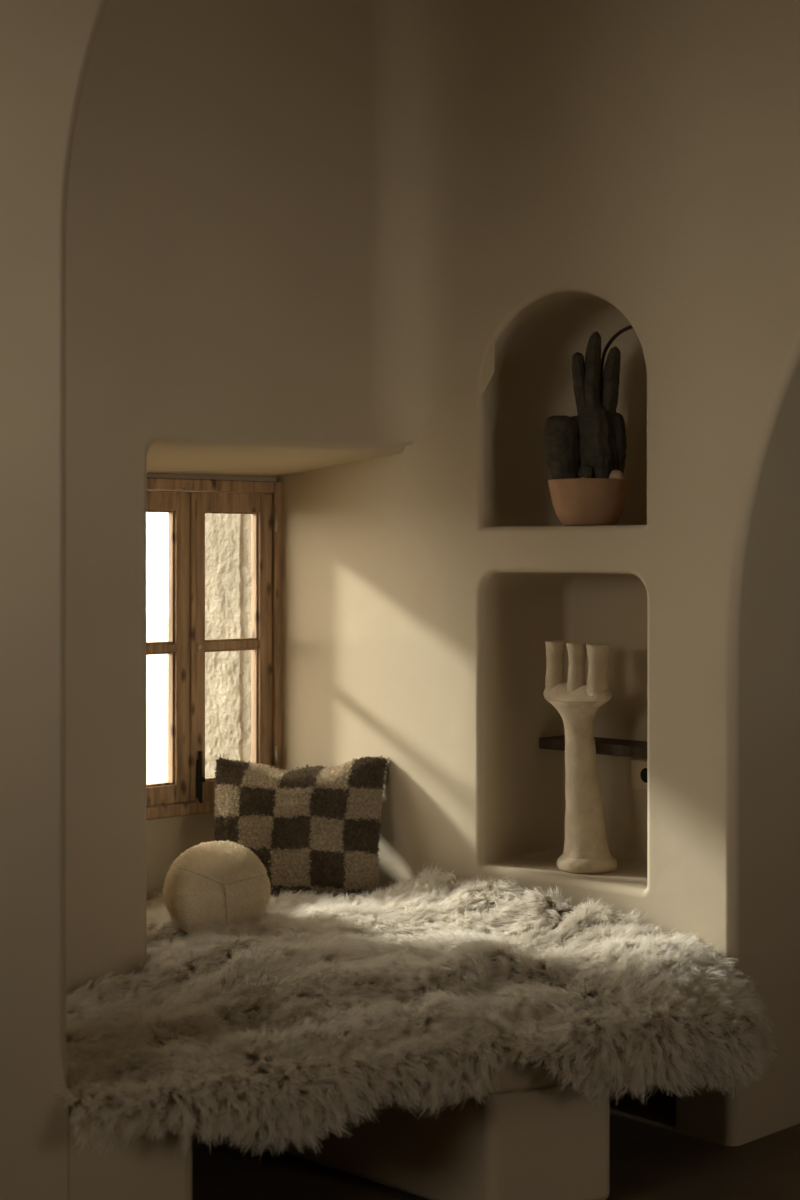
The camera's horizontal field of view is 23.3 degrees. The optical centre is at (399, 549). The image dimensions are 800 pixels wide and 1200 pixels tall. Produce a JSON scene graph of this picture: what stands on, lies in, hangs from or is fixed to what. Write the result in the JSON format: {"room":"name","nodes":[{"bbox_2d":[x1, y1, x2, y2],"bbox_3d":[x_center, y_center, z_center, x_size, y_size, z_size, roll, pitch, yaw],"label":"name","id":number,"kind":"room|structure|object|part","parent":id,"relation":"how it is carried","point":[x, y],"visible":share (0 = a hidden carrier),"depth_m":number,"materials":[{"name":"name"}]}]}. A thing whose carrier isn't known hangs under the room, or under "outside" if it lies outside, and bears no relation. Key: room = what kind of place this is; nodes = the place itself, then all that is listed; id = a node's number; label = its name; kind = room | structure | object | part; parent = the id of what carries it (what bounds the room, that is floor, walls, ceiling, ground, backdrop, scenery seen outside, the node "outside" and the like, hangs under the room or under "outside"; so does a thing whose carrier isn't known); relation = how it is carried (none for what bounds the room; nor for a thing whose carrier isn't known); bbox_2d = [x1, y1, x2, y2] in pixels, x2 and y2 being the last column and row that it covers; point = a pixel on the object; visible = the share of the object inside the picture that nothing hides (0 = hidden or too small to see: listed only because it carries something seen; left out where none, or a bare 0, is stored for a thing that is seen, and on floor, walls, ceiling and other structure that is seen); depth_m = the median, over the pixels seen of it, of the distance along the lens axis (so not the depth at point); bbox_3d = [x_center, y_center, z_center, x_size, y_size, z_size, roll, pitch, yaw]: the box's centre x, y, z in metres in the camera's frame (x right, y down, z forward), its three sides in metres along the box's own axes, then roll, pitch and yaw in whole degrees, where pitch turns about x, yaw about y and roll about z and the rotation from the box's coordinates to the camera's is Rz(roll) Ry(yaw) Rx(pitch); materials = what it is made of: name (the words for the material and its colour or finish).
{"room":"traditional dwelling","nodes":[
{"label":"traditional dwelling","id":0,"kind":"room"},
{"bbox_2d":[0,0,107,1199],"bbox_3d":[-0.582,-0.133,4.113,0.709,3.265,0.300,0,0,-25],"label":"wall","id":1,"kind":"structure","parent":0,"point":[46,46],"depth_m":3.88,"materials":[{"name":"paint"}]},
{"bbox_2d":[146,473,275,901],"bbox_3d":[-2.365,-0.275,4.322,0.290,3.650,7.700,0,0,45],"label":"wall","id":2,"kind":"structure","parent":0,"point":[166,838],"depth_m":5.80,"materials":[{"name":"paint"}]},
{"bbox_2d":[205,513,250,777],"bbox_3d":[-0.522,0.290,6.228,0.270,1.100,0.099,0,0,45],"label":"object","id":3,"kind":"structure","parent":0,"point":[227,536],"depth_m":6.19,"materials":[{"name":"beige stone"}]},
{"bbox_2d":[66,0,494,994],"bbox_3d":[-1.745,-0.115,3.775,1.018,3.270,5.550,0,0,39],"label":"wall","id":4,"kind":"structure","parent":0,"point":[253,216],"depth_m":5.19,"materials":[{"name":"paint"}]},
{"bbox_2d":[146,477,281,819],"bbox_3d":[-0.725,0.290,5.769,0.093,1.008,0.943,0,0,45],"label":"window","id":5,"kind":"structure","parent":4,"relation":"in","point":[187,791],"depth_m":5.86,"materials":[{"name":"brown wood"}]},
{"bbox_3d":[-0.846,0.290,5.642,0.042,0.932,0.468,0,0,45],"label":"sash rail","id":6,"kind":"part","parent":5,"relation":"part of","materials":[{"name":"brown wood"}]},
{"bbox_3d":[-0.845,0.290,5.643,0.044,0.932,0.576,0,0,45],"label":"sash","id":7,"kind":"part","parent":5,"relation":"part of","materials":[{"name":"brown wood"}]},
{"bbox_3d":[-0.527,0.290,5.962,0.044,0.932,0.319,0,0,45],"label":"sash","id":8,"kind":"part","parent":5,"relation":"part of","materials":[{"name":"brown wood"}]},
{"bbox_3d":[-0.527,0.290,5.962,0.042,0.932,0.222,0,0,45],"label":"sash rail","id":9,"kind":"part","parent":5,"relation":"part of","materials":[{"name":"brown wood"}]},
{"bbox_3d":[-0.729,0.290,5.772,0.943,1.008,0.082,0,0,-45],"label":"frame","id":10,"kind":"part","parent":5,"relation":"part of","materials":[{"name":"brown wood"}]},
{"bbox_2d":[192,1115,799,1199],"bbox_3d":[1.500,1.560,3.000,15.000,0.120,16.000,0,0,0],"label":"floor","id":11,"kind":"structure","parent":0,"point":[647,1162],"depth_m":4.67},
{"bbox_2d":[68,1060,609,1199],"bbox_3d":[-0.328,1.319,4.798,1.739,0.362,1.846,0,0,-45],"label":"bench","id":12,"kind":"object","parent":11,"relation":"on","point":[534,1141],"visible":0.23,"depth_m":4.37,"materials":[{"name":"paint"}]},
{"bbox_3d":[-0.672,1.321,4.236,0.267,0.358,0.601,0,0,-25],"label":"leg","id":13,"kind":"part","parent":12,"relation":"part of","materials":[{"name":"paint"}]},
{"bbox_3d":[-0.133,1.177,4.612,1.726,0.079,1.307,0,0,-45],"label":"seat","id":14,"kind":"part","parent":12,"relation":"part of","materials":[{"name":"paint"}]},
{"bbox_2d":[54,863,779,1158],"bbox_3d":[-0.218,1.079,5.049,1.762,0.275,1.836,0,0,-25],"label":"sheepskin rug","id":15,"kind":"object","parent":12,"relation":"on","point":[282,1022],"visible":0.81,"depth_m":4.47,"materials":[{"name":"beige fur"}]},
{"bbox_2d":[163,840,270,935],"bbox_3d":[-0.495,0.923,5.251,0.279,0.254,0.279,0,0,0],"label":"round cushion","id":16,"kind":"object","parent":15,"relation":"on","point":[219,882],"visible":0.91,"depth_m":5.15,"materials":[{"name":"beige fabric"}]},
{"bbox_2d":[213,754,390,898],"bbox_3d":[-0.300,0.827,5.772,0.519,0.418,0.354,0,0,0],"label":"cushion","id":17,"kind":"object","parent":15,"relation":"on","point":[316,828],"visible":0.81,"depth_m":5.64,"materials":[{"name":"fabric"}]},
{"bbox_3d":[0.087,1.357,4.642,0.830,0.285,0.301,0,0,45],"label":"leg","id":18,"kind":"part","parent":12,"relation":"part of","materials":[{"name":"paint"}]},
{"bbox_2d":[276,0,799,1145],"bbox_3d":[2.065,-0.125,4.079,6.348,3.250,0.620,0,0,45],"label":"wall","id":19,"kind":"structure","parent":0,"point":[607,167],"depth_m":5.24,"materials":[{"name":"paint"}]},
{"bbox_2d":[544,640,616,873],"bbox_3d":[0.504,0.571,5.396,0.201,0.633,0.177,0,0,0],"label":"candle holder","id":20,"kind":"object","parent":19,"relation":"on","point":[586,849],"visible":1,"depth_m":5.36,"materials":[{"name":"ceramic"}]},
{"bbox_2d":[545,640,565,690],"bbox_3d":[0.438,0.331,5.453,0.060,0.154,0.059,0,0,0],"label":"candle cup","id":21,"kind":"object","parent":20,"relation":"on","point":[554,679],"depth_m":5.43,"materials":[{"name":"ceramic"}]},
{"bbox_2d":[566,643,586,691],"bbox_3d":[0.492,0.335,5.397,0.060,0.153,0.060,0,0,0],"label":"candle cup","id":22,"kind":"object","parent":20,"relation":"on","point":[576,682],"depth_m":5.38,"materials":[{"name":"ceramic"}]},
{"bbox_3d":[0.501,0.638,5.395,0.175,0.448,0.156,0,0,0],"label":"stem","id":23,"kind":"part","parent":20,"relation":"part of","materials":[{"name":"ceramic"}]},
{"bbox_2d":[586,644,609,695],"bbox_3d":[0.546,0.335,5.344,0.067,0.153,0.066,0,0,0],"label":"candle cup","id":24,"kind":"object","parent":20,"relation":"on","point":[597,680],"depth_m":5.32,"materials":[{"name":"ceramic"}]},
{"bbox_2d":[543,331,629,525],"bbox_3d":[0.515,-0.335,5.360,0.239,0.535,0.225,0,0,0],"label":"potted cactus","id":25,"kind":"object","parent":19,"relation":"on","point":[585,453],"visible":0.99,"depth_m":5.32,"materials":[{"name":"plant"}]},
{"bbox_3d":[0.451,-0.272,5.366,0.112,0.202,0.119,0,0,0],"label":"cactus stem","id":26,"kind":"part","parent":25,"relation":"part of","materials":[{"name":"green plant"}]},
{"bbox_3d":[0.484,-0.274,5.371,0.078,0.197,0.076,0,0,0],"label":"cactus stem","id":27,"kind":"part","parent":25,"relation":"part of","materials":[{"name":"green plant"}]},
{"bbox_3d":[0.507,-0.445,5.350,0.067,0.202,0.047,0,0,0],"label":"cactus stem","id":28,"kind":"part","parent":25,"relation":"part of","materials":[{"name":"green plant"}]},
{"bbox_3d":[0.510,-0.204,5.303,0.045,0.057,0.045,0,0,0],"label":"cactus stem","id":29,"kind":"part","parent":25,"relation":"part of","materials":[{"name":"green plant"}]},
{"bbox_3d":[0.530,-0.475,5.348,0.057,0.256,0.056,0,0,-26],"label":"cactus stem","id":30,"kind":"part","parent":25,"relation":"part of","materials":[{"name":"green plant"}]},
{"bbox_3d":[0.546,-0.288,5.361,0.123,0.229,0.119,0,0,0],"label":"cactus stem","id":31,"kind":"part","parent":25,"relation":"part of","materials":[{"name":"green plant"}]},
{"bbox_3d":[0.550,-0.222,5.308,0.057,0.072,0.059,0,0,0],"label":"cactus stem","id":32,"kind":"part","parent":25,"relation":"part of","materials":[{"name":"green plant"}]},
{"bbox_3d":[0.576,-0.454,5.360,0.067,0.218,0.055,0,0,0],"label":"cactus stem","id":33,"kind":"part","parent":25,"relation":"part of","materials":[{"name":"green plant"}]},
{"bbox_3d":[0.589,-0.279,5.370,0.076,0.208,0.076,0,0,0],"label":"cactus stem","id":34,"kind":"part","parent":25,"relation":"part of","materials":[{"name":"green plant"}]},
{"bbox_2d":[539,735,646,758],"bbox_3d":[0.653,0.562,5.492,0.572,0.032,0.133,0,0,45],"label":"shelf board","id":35,"kind":"object","parent":19,"relation":"attached to","point":[605,746],"visible":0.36,"depth_m":5.48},
{"bbox_2d":[601,325,632,376],"bbox_3d":[0.599,-0.489,5.346,0.020,0.242,0.324,0,0,-14],"label":"cord","id":36,"kind":"object","parent":19,"relation":"attached to","point":[621,331],"visible":0.61,"depth_m":5.39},
{"bbox_2d":[631,759,646,789],"bbox_3d":[0.694,0.642,5.542,0.086,0.086,0.012,0,0,45],"label":"wall socket","id":37,"kind":"object","parent":19,"relation":"attached to","point":[638,766],"visible":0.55,"depth_m":5.55,"materials":[{"name":"beige plastic"}]},
{"bbox_2d":[640,768,646,782],"bbox_3d":[0.703,0.642,5.527,0.042,0.042,0.004,0,0,45],"label":"receptacle","id":38,"kind":"object","parent":37,"relation":"attached to","point":[643,771],"depth_m":5.53,"materials":[{"name":"black plastic"}]},
{"bbox_2d":[548,478,629,525],"bbox_3d":[0.522,-0.131,5.360,0.226,0.127,0.226,0,0,0],"label":"plant pot","id":39,"kind":"object","parent":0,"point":[575,501],"depth_m":5.28,"materials":[{"name":"ceramic"}]},
{"label":"outside","id":40,"kind":"structure","parent":0,"visible":0},
{"bbox_2d":[146,615,167,693],"bbox_3d":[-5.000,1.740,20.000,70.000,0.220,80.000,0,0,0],"label":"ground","id":41,"kind":"structure","parent":40,"point":[156,625],"depth_m":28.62,"materials":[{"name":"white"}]},
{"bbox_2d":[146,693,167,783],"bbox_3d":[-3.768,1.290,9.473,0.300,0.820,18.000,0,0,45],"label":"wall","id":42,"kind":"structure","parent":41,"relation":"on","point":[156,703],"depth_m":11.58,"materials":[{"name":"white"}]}
]}

